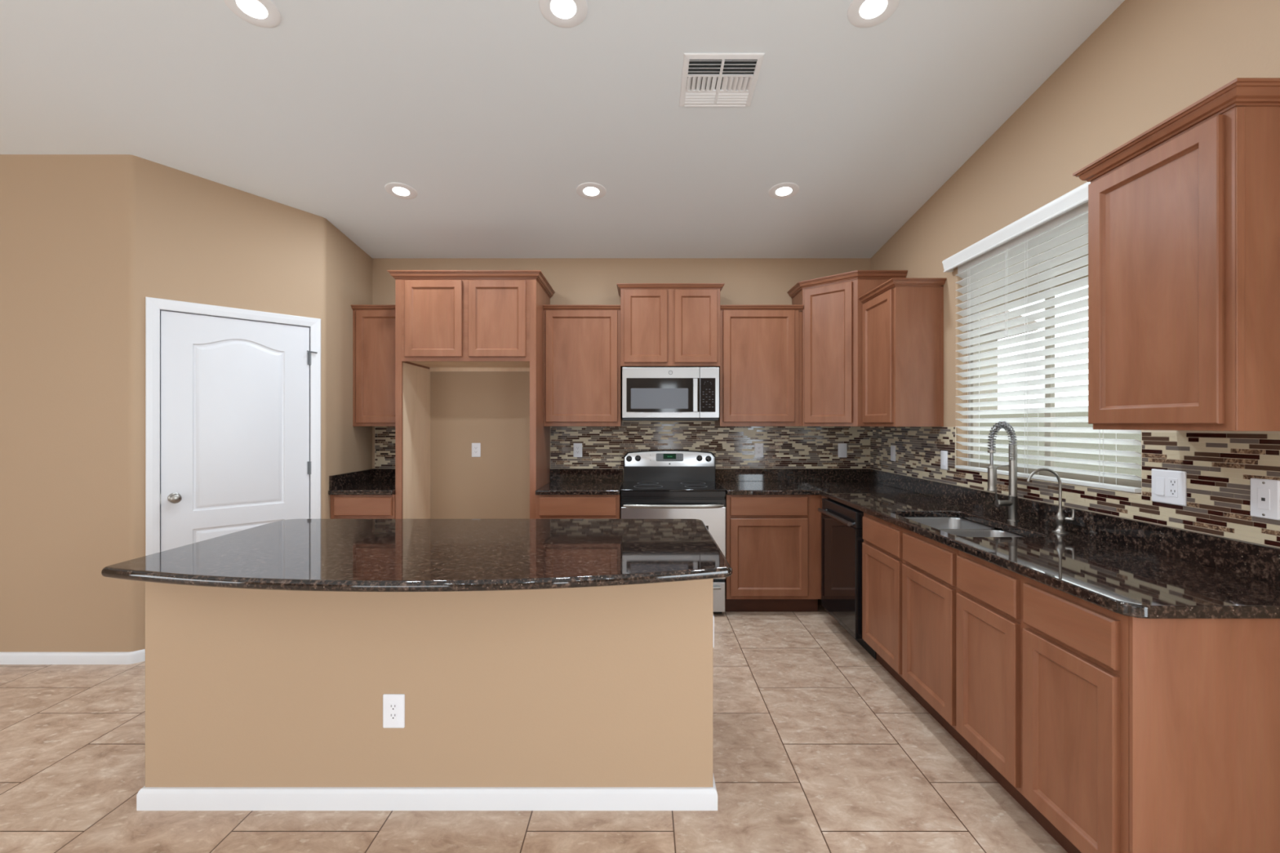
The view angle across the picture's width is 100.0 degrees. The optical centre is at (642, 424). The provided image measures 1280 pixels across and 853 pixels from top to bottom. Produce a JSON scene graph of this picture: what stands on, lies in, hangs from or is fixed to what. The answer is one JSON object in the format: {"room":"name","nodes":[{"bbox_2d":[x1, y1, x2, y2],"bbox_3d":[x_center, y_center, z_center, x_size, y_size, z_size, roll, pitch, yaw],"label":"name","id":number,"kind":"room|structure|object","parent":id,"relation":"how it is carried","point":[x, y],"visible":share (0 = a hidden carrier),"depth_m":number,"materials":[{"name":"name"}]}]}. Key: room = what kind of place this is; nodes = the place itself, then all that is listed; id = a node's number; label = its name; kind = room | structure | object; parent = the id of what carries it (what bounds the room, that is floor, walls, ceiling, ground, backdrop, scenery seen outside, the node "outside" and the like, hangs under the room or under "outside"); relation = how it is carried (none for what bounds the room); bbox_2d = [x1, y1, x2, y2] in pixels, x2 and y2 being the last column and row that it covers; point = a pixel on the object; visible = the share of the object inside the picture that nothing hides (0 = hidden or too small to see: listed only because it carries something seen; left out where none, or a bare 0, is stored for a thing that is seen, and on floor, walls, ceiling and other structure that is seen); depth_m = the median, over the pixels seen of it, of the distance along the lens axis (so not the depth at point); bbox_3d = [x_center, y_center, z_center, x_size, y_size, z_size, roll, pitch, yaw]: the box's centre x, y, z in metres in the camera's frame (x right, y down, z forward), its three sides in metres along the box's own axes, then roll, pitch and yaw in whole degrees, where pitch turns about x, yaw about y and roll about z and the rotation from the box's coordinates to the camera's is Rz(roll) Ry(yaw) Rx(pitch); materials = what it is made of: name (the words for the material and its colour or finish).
{"room":"kitchen","nodes":[
{"label":"kitchen","id":0,"kind":"room"},
{"bbox_2d":[0,154,127,652],"bbox_3d":[-4.747,-0.090,3.180,3.506,2.960,0.120,0,0,0],"label":"wall","id":1,"kind":"structure","parent":0,"point":[64,217],"depth_m":3.12,"materials":[{"name":"beige paint"}]},
{"bbox_2d":[0,648,145,664],"bbox_3d":[-4.710,1.357,3.135,3.580,0.067,0.059,0,0,0],"label":"baseboard","id":2,"kind":"structure","parent":1,"relation":"attached to","point":[133,657],"depth_m":3.11,"materials":[{"name":"white"}]},
{"bbox_2d":[127,154,326,652],"bbox_3d":[-2.668,-0.090,3.525,0.120,2.960,1.036,0,0,44],"label":"wall","id":3,"kind":"structure","parent":0,"point":[192,238],"depth_m":3.32,"materials":[{"name":"beige paint"}]},
{"bbox_2d":[145,297,320,555],"bbox_3d":[-2.627,0.320,3.507,0.165,2.141,0.915,0,0,44],"label":"door","id":4,"kind":"structure","parent":3,"relation":"in","point":[233,395],"depth_m":3.44,"materials":[{"name":"white wood"}]},
{"bbox_2d":[326,219,372,519],"bbox_3d":[-2.337,-0.045,4.194,0.120,2.869,0.653,0,0,0],"label":"wall","id":5,"kind":"structure","parent":0,"point":[348,267],"depth_m":4.06,"materials":[{"name":"beige paint"}]},
{"bbox_2d":[0,599,1067,852],"bbox_3d":[-2.380,1.450,-0.080,8.840,0.120,9.440,0,0,0],"label":"floor","id":6,"kind":"structure","parent":0,"point":[818,748],"depth_m":2.02,"materials":[{"name":"tile"}]},
{"bbox_2d":[330,494,395,519],"bbox_3d":[-2.042,0.951,4.205,0.468,0.879,0.629,0,0,0],"label":"base cabinet","id":7,"kind":"object","parent":6,"relation":"on","point":[342,506],"visible":0.23,"depth_m":3.89,"materials":[{"name":"brown wood"}]},
{"bbox_2d":[328,468,395,494],"bbox_3d":[-2.042,0.442,4.200,0.468,0.139,0.640,0,0,0],"label":"countertop","id":8,"kind":"structure","parent":7,"relation":"on","point":[372,481],"depth_m":4.12,"materials":[{"name":"stone"}]},
{"bbox_2d":[136,578,717,810],"bbox_3d":[-0.775,0.951,2.321,2.091,0.879,0.779,0,0,0],"label":"kitchen island","id":9,"kind":"object","parent":6,"relation":"on","point":[601,698],"visible":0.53,"depth_m":1.95,"materials":[{"name":"beige paint"}]},
{"bbox_2d":[382,693,404,728],"bbox_3d":[-0.901,1.038,1.941,0.078,0.122,0.007,0,0,0],"label":"wall outlet","id":10,"kind":"object","parent":9,"relation":"attached to","point":[393,704],"visible":1,"depth_m":1.94,"materials":[{"name":"white plastic"}]},
{"bbox_2d":[388,702,397,720],"bbox_3d":[-0.901,1.038,1.939,0.033,0.067,0.003,0,0,0],"label":"receptacle","id":11,"kind":"object","parent":10,"relation":"attached to","point":[393,707],"depth_m":1.94,"materials":[{"name":"white plastic"}]},
{"bbox_2d":[101,519,732,591],"bbox_3d":[-0.755,0.493,2.172,2.117,0.035,1.099,0,0,0],"label":"island countertop","id":12,"kind":"structure","parent":9,"relation":"on","point":[326,555],"depth_m":1.95,"materials":[{"name":"stone"}]},
{"bbox_2d":[713,616,714,647],"bbox_3d":[0.260,0.760,2.000,0.007,0.118,0.074,0,0,0],"label":"wall outlet","id":13,"kind":"object","parent":9,"relation":"attached to","point":[713,616],"visible":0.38,"depth_m":1.97,"materials":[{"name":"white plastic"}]},
{"bbox_2d":[386,270,555,519],"bbox_3d":[-1.292,0.137,4.199,1.107,2.506,0.639,0,0,0],"label":"refrigerator surround","id":14,"kind":"object","parent":6,"relation":"on","point":[446,320],"visible":0.88,"depth_m":3.92,"materials":[{"name":"brown wood"}]},
{"bbox_2d":[536,491,621,519],"bbox_3d":[-0.472,0.951,4.205,0.612,0.879,0.629,0,0,0],"label":"base cabinet","id":15,"kind":"object","parent":6,"relation":"on","point":[548,506],"visible":0.28,"depth_m":3.89,"materials":[{"name":"brown wood"}]},
{"bbox_2d":[535,468,622,494],"bbox_3d":[-0.471,0.442,4.200,0.613,0.139,0.640,0,0,0],"label":"countertop","id":16,"kind":"structure","parent":15,"relation":"on","point":[562,481],"depth_m":4.44,"materials":[{"name":"stone"}]},
{"bbox_2d":[620,449,725,613],"bbox_3d":[0.222,0.801,4.149,0.762,1.178,0.682,0,0,0],"label":"electric range","id":17,"kind":"object","parent":6,"relation":"on","point":[658,484],"visible":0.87,"depth_m":3.90,"materials":[{"name":"silver metal"}]},
{"bbox_2d":[620,481,725,491],"bbox_3d":[0.222,0.476,4.162,0.762,0.017,0.567,0,0,0],"label":"cooktop","id":18,"kind":"object","parent":17,"relation":"in","point":[627,486],"depth_m":4.02,"materials":[{"name":"black glass"}]},
{"bbox_2d":[724,493,821,611],"bbox_3d":[0.955,0.951,4.205,0.690,0.879,0.629,0,0,0],"label":"base cabinet","id":19,"kind":"object","parent":6,"relation":"on","point":[773,542],"visible":0.7,"depth_m":3.90,"materials":[{"name":"brown wood"}]},
{"bbox_2d":[715,468,1279,618],"bbox_3d":[1.264,0.442,2.962,1.311,0.139,3.115,0,0,0],"label":"countertop","id":20,"kind":"structure","parent":19,"relation":"on","point":[1122,566],"depth_m":1.99,"materials":[{"name":"stone"}]},
{"bbox_2d":[903,516,1025,537],"bbox_3d":[1.542,0.608,2.615,0.403,0.192,0.700,0,0,0],"label":"sink","id":21,"kind":"object","parent":20,"relation":"in","point":[953,526],"visible":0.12,"depth_m":2.81,"materials":[{"name":"silver metal"}]},
{"bbox_2d":[986,421,1018,521],"bbox_3d":[1.767,0.229,2.636,0.166,0.492,0.050,0,0,-8],"label":"kitchen faucet","id":22,"kind":"object","parent":20,"relation":"on","point":[1011,503],"visible":1,"depth_m":2.63,"materials":[{"name":"silver metal"}]},
{"bbox_2d":[1026,467,1075,533],"bbox_3d":[1.790,0.333,2.370,0.192,0.285,0.060,0,0,10],"label":"filter faucet","id":23,"kind":"object","parent":20,"relation":"on","point":[1060,518],"visible":1,"depth_m":2.36,"materials":[{"name":"silver metal"}]},
{"bbox_2d":[817,497,875,659],"bbox_3d":[1.554,0.952,3.477,0.671,0.877,0.610,0,0,0],"label":"dishwasher","id":24,"kind":"object","parent":6,"relation":"on","point":[842,525],"visible":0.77,"depth_m":3.37,"materials":[{"name":"black plastic"}]},
{"bbox_2d":[862,512,977,760],"bbox_3d":[1.602,0.951,2.694,0.634,0.879,0.952,0,0,0],"label":"base cabinet","id":25,"kind":"object","parent":6,"relation":"on","point":[909,590],"visible":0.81,"depth_m":2.57,"materials":[{"name":"brown wood"}]},
{"bbox_2d":[956,550,1279,852],"bbox_3d":[1.602,0.951,1.823,0.634,0.879,0.786,0,0,0],"label":"base cabinet","id":26,"kind":"object","parent":6,"relation":"on","point":[1114,732],"visible":0.94,"depth_m":1.47,"materials":[{"name":"brown wood"}]},
{"bbox_2d":[0,0,1124,257],"bbox_3d":[-2.370,-2.018,-0.070,8.860,1.270,9.460,0,0,0],"label":"ceiling","id":27,"kind":"structure","parent":0,"point":[495,113],"depth_m":2.73,"materials":[{"name":"white paint"}]},
{"bbox_2d":[223,0,281,27],"bbox_3d":[-1.575,-1.684,2.165,0.196,0.028,0.195,0,0,0],"label":"recessed light","id":28,"kind":"object","parent":27,"relation":"in","point":[262,13],"visible":1,"depth_m":2.18,"materials":[{"name":"white"}]},
{"bbox_2d":[384,182,417,199],"bbox_3d":[-1.575,-1.522,3.500,0.196,0.028,0.195,0,0,0],"label":"recessed light","id":29,"kind":"object","parent":27,"relation":"in","point":[400,190],"visible":1,"depth_m":3.49,"materials":[{"name":"white"}]},
{"bbox_2d":[538,0,587,27],"bbox_3d":[-0.320,-1.684,2.165,0.196,0.028,0.195,0,0,0],"label":"recessed light","id":30,"kind":"object","parent":27,"relation":"in","point":[571,13],"visible":1,"depth_m":2.18,"materials":[{"name":"white"}]},
{"bbox_2d":[576,182,606,199],"bbox_3d":[-0.335,-1.522,3.500,0.196,0.028,0.195,0,0,0],"label":"recessed light","id":31,"kind":"object","parent":27,"relation":"in","point":[589,190],"visible":1,"depth_m":3.49,"materials":[{"name":"white"}]},
{"bbox_2d":[679,53,764,106],"bbox_3d":[0.365,-1.634,2.560,0.360,0.049,0.330,0,0,0],"label":"ceiling vent","id":32,"kind":"object","parent":27,"relation":"in","point":[708,79],"visible":1,"depth_m":2.54,"materials":[{"name":"white metal"}]},
{"bbox_2d":[768,182,799,199],"bbox_3d":[0.920,-1.522,3.500,0.196,0.028,0.195,0,0,0],"label":"recessed light","id":33,"kind":"object","parent":27,"relation":"in","point":[787,189],"visible":1,"depth_m":3.49,"materials":[{"name":"white"}]},
{"bbox_2d":[847,0,899,27],"bbox_3d":[0.930,-1.684,2.165,0.196,0.028,0.195,0,0,0],"label":"recessed light","id":34,"kind":"object","parent":27,"relation":"in","point":[860,13],"visible":1,"depth_m":2.18,"materials":[{"name":"white"}]},
{"bbox_2d":[372,257,871,519],"bbox_3d":[-0.170,-0.005,4.580,4.420,2.790,0.120,0,0,0],"label":"wall","id":35,"kind":"structure","parent":0,"point":[490,409],"depth_m":4.52,"materials":[{"name":"beige paint"}]},
{"bbox_2d":[351,304,395,426],"bbox_3d":[-2.042,-0.460,4.353,0.468,0.948,0.335,0,0,0],"label":"upper cabinet","id":36,"kind":"object","parent":35,"relation":"attached to","point":[373,325],"visible":0.57,"depth_m":4.21,"materials":[{"name":"brown wood"}]},
{"bbox_2d":[374,426,395,468],"bbox_3d":[-2.031,0.193,4.516,0.446,0.356,0.006,0,0,0],"label":"tile backsplash","id":37,"kind":"structure","parent":35,"relation":"attached to","point":[384,436],"depth_m":4.51,"materials":[{"name":"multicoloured tile"}]},
{"bbox_2d":[471,443,480,457],"bbox_3d":[-1.402,0.215,4.516,0.074,0.118,0.007,0,0,0],"label":"wall outlet","id":38,"kind":"object","parent":35,"relation":"attached to","point":[476,447],"visible":1,"depth_m":4.51,"materials":[{"name":"white plastic"}]},
{"bbox_2d":[474,445,477,453],"bbox_3d":[-1.402,0.215,4.514,0.033,0.067,0.003,0,0,0],"label":"receptacle","id":39,"kind":"object","parent":38,"relation":"attached to","point":[475,446],"depth_m":4.51,"materials":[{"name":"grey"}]},
{"bbox_2d":[542,304,622,426],"bbox_3d":[-0.475,-0.460,4.353,0.605,0.948,0.335,0,0,0],"label":"upper cabinet","id":40,"kind":"object","parent":35,"relation":"attached to","point":[583,371],"visible":0.93,"depth_m":4.21,"materials":[{"name":"brown wood"}]},
{"bbox_2d":[616,283,724,368],"bbox_3d":[0.217,-0.775,4.340,0.838,0.639,0.360,0,0,0],"label":"upper cabinet","id":41,"kind":"object","parent":35,"relation":"attached to","point":[663,325],"visible":0.95,"depth_m":4.18,"materials":[{"name":"brown wood"}]},
{"bbox_2d":[622,367,719,420],"bbox_3d":[0.216,-0.236,4.305,0.748,0.411,0.428,0,0,0],"label":"microwave","id":42,"kind":"object","parent":41,"relation":"attached to","point":[648,393],"visible":1,"depth_m":4.12,"materials":[{"name":"silver metal"}]},
{"bbox_2d":[550,420,870,468],"bbox_3d":[0.571,0.217,4.516,2.698,0.510,0.006,0,0,0],"label":"tile backsplash","id":43,"kind":"structure","parent":35,"relation":"attached to","point":[602,446],"depth_m":4.51,"materials":[{"name":"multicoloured tile"}]},
{"bbox_2d":[573,443,582,457],"bbox_3d":[-0.545,0.216,4.509,0.074,0.118,0.007,0,0,0],"label":"wall outlet","id":44,"kind":"object","parent":43,"relation":"attached to","point":[577,447],"visible":1,"depth_m":4.51,"materials":[{"name":"white plastic"}]},
{"bbox_2d":[575,446,579,453],"bbox_3d":[-0.545,0.216,4.508,0.033,0.067,0.003,0,0,0],"label":"receptacle","id":45,"kind":"object","parent":44,"relation":"attached to","point":[577,448],"depth_m":4.51,"materials":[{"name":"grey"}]},
{"bbox_2d":[754,443,763,457],"bbox_3d":[0.978,0.216,4.509,0.074,0.118,0.007,0,0,0],"label":"wall outlet","id":46,"kind":"object","parent":43,"relation":"attached to","point":[758,447],"visible":1,"depth_m":4.51,"materials":[{"name":"white plastic"}]},
{"bbox_2d":[757,446,760,453],"bbox_3d":[0.978,0.216,4.508,0.033,0.067,0.003,0,0,0],"label":"receptacle","id":47,"kind":"object","parent":46,"relation":"attached to","point":[758,447],"depth_m":4.51,"materials":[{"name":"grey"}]},
{"bbox_2d":[838,443,847,457],"bbox_3d":[1.680,0.218,4.508,0.074,0.118,0.010,0,0,0],"label":"light switch","id":48,"kind":"object","parent":43,"relation":"attached to","point":[842,447],"visible":1,"depth_m":4.51,"materials":[{"name":"white plastic"}]},
{"bbox_2d":[715,304,804,426],"bbox_3d":[0.931,-0.460,4.353,0.649,0.948,0.335,0,0,0],"label":"upper cabinet","id":49,"kind":"object","parent":35,"relation":"attached to","point":[761,366],"visible":0.94,"depth_m":4.21,"materials":[{"name":"brown wood"}]},
{"bbox_2d":[786,270,907,426],"bbox_3d":[1.567,-0.551,4.199,0.700,1.130,0.637,0,0,0],"label":"upper cabinet","id":50,"kind":"object","parent":35,"relation":"attached to","point":[832,311],"visible":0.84,"depth_m":4.03,"materials":[{"name":"brown wood"}]},
{"bbox_2d":[871,0,1279,547],"bbox_3d":[1.990,-0.222,2.735,0.140,3.224,3.570,0,0,0],"label":"wall","id":51,"kind":"structure","parent":0,"point":[1148,61],"depth_m":2.36,"materials":[{"name":"beige paint"}]},
{"bbox_2d":[821,495,837,621],"bbox_3d":[1.601,0.951,3.884,0.599,0.879,0.201,0,0,0],"label":"trim","id":52,"kind":"structure","parent":51,"relation":"attached to","point":[821,495],"depth_m":3.90,"materials":[{"name":"brown wood"}]},
{"bbox_2d":[857,278,946,426],"bbox_3d":[1.748,-0.456,3.653,0.345,0.939,0.532,0,0,0],"label":"upper cabinet","id":53,"kind":"object","parent":51,"relation":"attached to","point":[903,318],"visible":1,"depth_m":3.43,"materials":[{"name":"brown wood"}]},
{"bbox_2d":[968,237,1141,488],"bbox_3d":[2.015,-0.353,2.679,0.040,1.243,1.213,0,0,0],"label":"window","id":54,"kind":"structure","parent":51,"relation":"in","point":[1121,482],"depth_m":2.65,"materials":[{"name":"beige plastic"}]},
{"bbox_2d":[942,182,1141,493],"bbox_3d":[1.913,-0.377,2.676,0.103,1.284,1.324,0,0,0],"label":"window blind","id":55,"kind":"object","parent":54,"relation":"attached to","point":[1068,211],"visible":0.73,"depth_m":2.65,"materials":[{"name":"white plastic"}]},
{"bbox_2d":[870,426,1279,547],"bbox_3d":[1.917,0.193,2.959,0.006,0.356,3.108,0,0,0],"label":"tile backsplash","id":56,"kind":"structure","parent":51,"relation":"attached to","point":[1220,467],"depth_m":1.93,"materials":[{"name":"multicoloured tile"}]},
{"bbox_2d":[890,445,895,461],"bbox_3d":[1.908,0.219,4.095,0.010,0.118,0.074,0,0,0],"label":"light switch","id":57,"kind":"object","parent":56,"relation":"attached to","point":[892,447],"visible":1,"depth_m":4.08,"materials":[{"name":"white plastic"}]},
{"bbox_2d":[940,450,947,470],"bbox_3d":[1.908,0.226,3.402,0.010,0.118,0.074,0,0,0],"label":"light switch","id":58,"kind":"object","parent":56,"relation":"attached to","point":[944,454],"visible":1,"depth_m":3.39,"materials":[{"name":"white plastic"}]},
{"bbox_2d":[1151,468,1186,506],"bbox_3d":[1.908,0.227,1.951,0.010,0.122,0.127,0,0,0],"label":"switch plate","id":59,"kind":"object","parent":56,"relation":"attached to","point":[1168,486],"visible":1,"depth_m":1.94,"materials":[{"name":"white plastic"}]},
{"bbox_2d":[1168,478,1177,497],"bbox_3d":[1.908,0.227,1.929,0.003,0.067,0.033,0,0,0],"label":"receptacle","id":60,"kind":"object","parent":59,"relation":"attached to","point":[1173,482],"depth_m":1.93,"materials":[{"name":"grey plastic"}]},
{"bbox_2d":[1250,478,1279,519],"bbox_3d":[1.909,0.228,1.648,0.008,0.120,0.078,0,0,0],"label":"phone jack plate","id":61,"kind":"object","parent":56,"relation":"attached to","point":[1264,493],"visible":1,"depth_m":1.64,"materials":[{"name":"white plastic"}]},
{"bbox_2d":[1072,77,1279,431],"bbox_3d":[1.748,-0.450,1.694,0.345,0.937,0.544,0,0,0],"label":"upper cabinet","id":62,"kind":"object","parent":51,"relation":"attached to","point":[1184,215],"visible":1,"depth_m":1.57,"materials":[{"name":"brown wood"}]},
{"bbox_3d":[1.990,-0.553,-1.775,0.140,3.887,5.450,0,0,0],"label":"wall","id":63,"kind":"structure","parent":0,"visible":0},
{"bbox_2d":[979,222,1088,312],"bbox_3d":[2.360,-0.970,0.500,0.600,0.200,11.000,0,0,0],"label":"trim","id":64,"kind":"structure","parent":63,"relation":"attached to","point":[1087,222],"depth_m":3.50,"materials":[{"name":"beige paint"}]},
{"label":"outside","id":65,"kind":"structure","parent":0,"visible":0},
{"bbox_3d":[16.030,1.640,14.000,27.940,0.100,52.000,0,0,0],"label":"ground","id":66,"kind":"structure","parent":65,"visible":0},
{"bbox_2d":[979,310,1037,410],"bbox_3d":[6.250,-1.060,18.700,6.500,5.300,11.600,0,0,0],"label":"neighbor house","id":67,"kind":"structure","parent":66,"relation":"on","point":[995,407],"depth_m":13.40,"materials":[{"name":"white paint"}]},
{"bbox_2d":[979,411,1141,477],"bbox_3d":[6.700,0.670,4.600,0.200,1.840,17.200,0,0,0],"label":"wall","id":68,"kind":"structure","parent":66,"relation":"on","point":[1137,472],"depth_m":8.29,"materials":[{"name":"grey"}]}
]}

